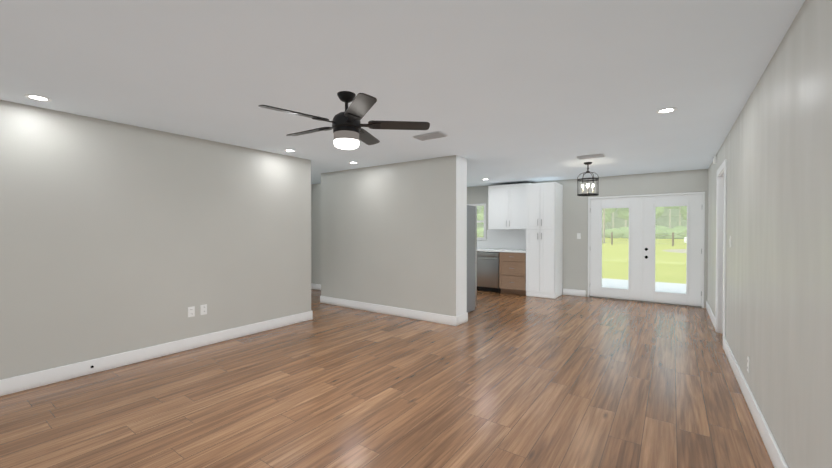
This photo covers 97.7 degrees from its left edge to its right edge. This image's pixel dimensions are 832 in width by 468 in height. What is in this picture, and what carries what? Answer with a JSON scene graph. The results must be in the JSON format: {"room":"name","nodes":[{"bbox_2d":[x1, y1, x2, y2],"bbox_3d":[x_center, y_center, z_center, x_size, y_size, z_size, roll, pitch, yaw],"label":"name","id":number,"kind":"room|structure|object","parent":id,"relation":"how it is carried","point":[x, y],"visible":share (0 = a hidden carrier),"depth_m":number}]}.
{"room":"living room","nodes":[
{"label":"living room","id":0,"kind":"room"},
{"bbox_2d":[0,100,310,379],"bbox_3d":[-3.247,0.113,3.344,0.120,2.440,5.520,0,1,35],"label":"wall","id":1,"kind":"structure","parent":0,"point":[116,238],"depth_m":3.72},
{"bbox_2d":[0,311,312,395],"bbox_3d":[-3.152,1.265,3.371,0.024,0.135,5.416,0,1,35],"label":"baseboard","id":2,"kind":"structure","parent":1,"relation":"attached to","point":[16,384],"depth_m":3.72},
{"bbox_2d":[188,306,194,316],"bbox_3d":[-2.583,0.895,4.181,0.008,0.118,0.072,0,1,35],"label":"electrical outlet","id":3,"kind":"object","parent":1,"relation":"attached to","point":[191,311],"visible":1,"depth_m":4.18},
{"bbox_2d":[200,304,206,314],"bbox_3d":[-2.505,0.894,4.291,0.008,0.118,0.072,0,1,35],"label":"electrical outlet","id":4,"kind":"object","parent":1,"relation":"attached to","point":[203,309],"visible":1,"depth_m":4.29},
{"bbox_2d":[311,184,311,282],"bbox_3d":[-2.992,0.071,7.779,0.120,2.440,2.020,0,1,35],"label":"wall","id":5,"kind":"structure","parent":0,"point":[311,233],"depth_m":8.46},
{"bbox_2d":[312,183,320,283],"bbox_3d":[-1.803,0.068,8.102,1.450,2.440,0.120,0,1,35],"label":"wall","id":6,"kind":"structure","parent":0,"point":[316,233],"depth_m":8.37},
{"bbox_2d":[312,283,320,289],"bbox_3d":[-1.831,1.221,8.047,1.420,0.135,0.020,0,1,35],"label":"baseboard","id":7,"kind":"structure","parent":6,"relation":"attached to","point":[314,286],"depth_m":8.36},
{"bbox_2d":[0,289,773,467],"bbox_3d":[-0.139,1.377,4.014,9.700,0.100,10.180,0,1,35],"label":"floor","id":8,"kind":"structure","parent":0,"point":[501,380],"depth_m":2.94},
{"bbox_2d":[467,205,476,311],"bbox_3d":[0.473,0.416,6.189,0.900,1.780,0.805,0,1,35],"label":"fridge","id":9,"kind":"object","parent":8,"relation":"on","point":[471,258],"visible":0.15,"depth_m":6.05},
{"bbox_2d":[477,251,500,292],"bbox_3d":[1.721,0.843,8.317,0.600,0.885,0.671,0,1,35],"label":"dishwasher","id":10,"kind":"object","parent":8,"relation":"on","point":[487,271],"visible":0.56,"depth_m":8.06},
{"bbox_2d":[499,252,525,294],"bbox_3d":[2.215,0.841,7.979,0.586,0.895,0.652,0,1,35],"label":"base cabinet","id":11,"kind":"object","parent":8,"relation":"on","point":[512,273],"visible":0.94,"depth_m":7.75},
{"bbox_2d":[526,182,562,298],"bbox_3d":[2.689,0.127,7.625,0.580,2.330,0.672,0,1,35],"label":"pantry cabinet","id":12,"kind":"object","parent":8,"relation":"on","point":[544,237],"visible":1,"depth_m":7.39},
{"bbox_3d":[0.821,0.832,8.964,1.605,0.895,0.652,0,1,35],"label":"base cabinet","id":13,"kind":"object","parent":8,"relation":"on","visible":0},
{"bbox_2d":[477,248,525,252],"bbox_3d":[1.314,0.365,8.619,2.803,0.040,0.615,0,1,35],"label":"countertop","id":14,"kind":"structure","parent":13,"relation":"on","point":[503,250],"depth_m":8.00},
{"bbox_2d":[321,155,466,316],"bbox_3d":[-0.517,0.086,6.154,2.900,2.440,0.320,0,1,35],"label":"wall","id":15,"kind":"structure","parent":0,"point":[394,235],"depth_m":5.78},
{"bbox_2d":[320,296,459,325],"bbox_3d":[-0.612,1.240,6.029,2.932,0.135,0.020,0,1,35],"label":"baseboard","id":16,"kind":"structure","parent":15,"relation":"attached to","point":[413,314],"depth_m":5.82},
{"bbox_2d":[460,312,467,324],"bbox_3d":[0.674,1.247,5.323,0.016,0.135,0.300,0,1,35],"label":"baseboard","id":17,"kind":"structure","parent":15,"relation":"attached to","point":[464,317],"depth_m":5.34},
{"bbox_2d":[0,0,804,186],"bbox_3d":[-0.139,-1.163,3.990,9.700,0.100,10.180,0,1,35],"label":"ceiling","id":18,"kind":"structure","parent":0,"point":[499,92],"depth_m":2.47},
{"bbox_2d":[24,94,51,101],"bbox_3d":[-3.058,-1.100,2.942,0.156,0.007,0.156,0,1,35],"label":"recessed light","id":19,"kind":"object","parent":18,"relation":"in","point":[37,97],"visible":0.94,"depth_m":2.93},
{"bbox_2d":[258,91,429,149],"bbox_3d":[-0.589,-0.890,2.888,1.239,0.425,1.272,0,1,35],"label":"ceiling fan","id":20,"kind":"object","parent":18,"relation":"hanging from","point":[349,132],"visible":1,"depth_m":2.81},
{"bbox_2d":[413,132,446,140],"bbox_3d":[0.162,-1.104,4.121,0.360,0.021,0.200,0,1,35],"label":"ceiling vent","id":21,"kind":"object","parent":18,"relation":"in","point":[429,136],"visible":1,"depth_m":4.09},
{"bbox_2d":[577,162,598,195],"bbox_3d":[2.722,-0.862,5.755,0.313,0.536,0.313,0,1,35],"label":"pendant light","id":22,"kind":"object","parent":18,"relation":"hanging from","point":[593,180],"visible":1,"depth_m":5.72},
{"bbox_2d":[577,154,605,159],"bbox_3d":[2.522,-1.115,5.245,0.360,0.021,0.200,0,1,35],"label":"ceiling vent","id":23,"kind":"object","parent":18,"relation":"in","point":[590,156],"visible":1,"depth_m":5.21},
{"bbox_2d":[656,108,676,113],"bbox_3d":[2.241,-1.103,3.252,0.156,0.007,0.156,0,1,35],"label":"recessed light","id":24,"kind":"object","parent":18,"relation":"in","point":[666,110],"visible":0.98,"depth_m":3.25},
{"bbox_2d":[467,169,707,307],"bbox_3d":[2.765,0.068,8.078,6.040,2.440,0.150,0,1,35],"label":"wall","id":25,"kind":"structure","parent":0,"point":[575,249],"depth_m":7.47},
{"bbox_2d":[467,203,486,240],"bbox_3d":[1.290,-0.293,9.073,1.080,0.892,0.140,0,1,35],"label":"kitchen window","id":26,"kind":"structure","parent":25,"relation":"in","point":[484,233],"depth_m":8.79},
{"bbox_2d":[477,230,525,248],"bbox_3d":[1.495,0.116,8.874,2.803,0.447,0.010,0,1,35],"label":"backsplash","id":27,"kind":"structure","parent":25,"relation":"attached to","point":[506,239],"depth_m":8.47},
{"bbox_2d":[488,183,532,228],"bbox_3d":[2.138,-0.603,8.185,0.966,1.000,0.382,0,1,35],"label":"upper cabinet","id":28,"kind":"object","parent":25,"relation":"attached to","point":[507,206],"visible":0.77,"depth_m":8.07},
{"bbox_2d":[563,288,585,296],"bbox_3d":[3.309,1.225,7.603,0.440,0.135,0.016,0,1,35],"label":"baseboard","id":29,"kind":"structure","parent":25,"relation":"attached to","point":[582,293],"depth_m":7.59},
{"bbox_2d":[588,192,704,307],"bbox_3d":[4.327,0.275,6.964,1.874,2.047,0.121,0,1,35],"label":"french door","id":30,"kind":"structure","parent":25,"relation":"in","point":[642,223],"depth_m":6.89},
{"bbox_2d":[707,0,831,467],"bbox_3d":[2.327,0.122,2.328,0.120,2.440,10.050,0,1,35],"label":"wall","id":31,"kind":"structure","parent":0,"point":[775,150],"depth_m":1.94},
{"bbox_2d":[706,301,714,327],"bbox_3d":[4.585,1.243,5.653,0.016,0.135,1.730,0,1,35],"label":"baseboard","id":32,"kind":"structure","parent":31,"relation":"attached to","point":[711,315],"depth_m":5.60},
{"bbox_2d":[713,156,716,163],"bbox_3d":[4.210,-1.044,5.119,0.037,0.100,0.080,0,1,35],"label":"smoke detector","id":33,"kind":"object","parent":31,"relation":"attached to","point":[714,159],"visible":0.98,"depth_m":5.09},
{"bbox_2d":[715,159,726,349],"bbox_3d":[3.853,0.234,4.502,0.142,2.175,0.970,0,1,35],"label":"door frame","id":34,"kind":"structure","parent":31,"relation":"attached to","point":[721,214],"depth_m":4.83},
{"bbox_2d":[747,356,749,372],"bbox_3d":[2.635,1.037,2.884,0.008,0.118,0.072,0,1,35],"label":"electrical outlet","id":35,"kind":"object","parent":31,"relation":"attached to","point":[748,364],"visible":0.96,"depth_m":2.86},
{"bbox_2d":[724,338,787,467],"bbox_3d":[1.445,1.286,1.211,0.020,0.135,7.190,0,1,35],"label":"baseboard","id":36,"kind":"structure","parent":31,"relation":"attached to","point":[778,461],"depth_m":2.50},
{"label":"outside","id":37,"kind":"structure","parent":0,"visible":0},
{"bbox_2d":[602,236,686,283],"bbox_3d":[51.775,0.889,73.282,320.000,0.200,260.000,0,1,35],"label":"grass","id":38,"kind":"structure","parent":37,"point":[674,257],"depth_m":18.02},
{"bbox_2d":[477,206,686,238],"bbox_3d":[45.199,-11.057,83.808,247.924,29.265,37.994,0,1,35],"label":"trees","id":39,"kind":"object","parent":38,"relation":"on","point":[622,217],"depth_m":77.00},
{"bbox_2d":[477,232,686,245],"bbox_3d":[19.729,0.470,38.370,92.085,1.300,0.170,0,1,35],"label":"fence","id":40,"kind":"object","parent":38,"relation":"on","point":[673,235],"depth_m":35.35},
{"bbox_2d":[603,209,604,241],"bbox_3d":[21.662,-3.473,41.864,1.800,9.120,0.260,0,1,35],"label":"utility pole","id":41,"kind":"object","parent":38,"relation":"on","point":[603,225],"depth_m":41.81},
{"bbox_2d":[602,278,685,292],"bbox_3d":[5.330,1.399,8.551,5.600,0.170,3.540,0,1,35],"label":"patio","id":42,"kind":"structure","parent":38,"relation":"on","point":[676,287],"depth_m":9.22},
{"bbox_2d":[662,249,686,252],"bbox_3d":[21.755,1.240,24.703,8.400,0.020,8.400,0,1,35],"label":"sand","id":43,"kind":"object","parent":38,"relation":"on","point":[678,250],"depth_m":26.72}
]}

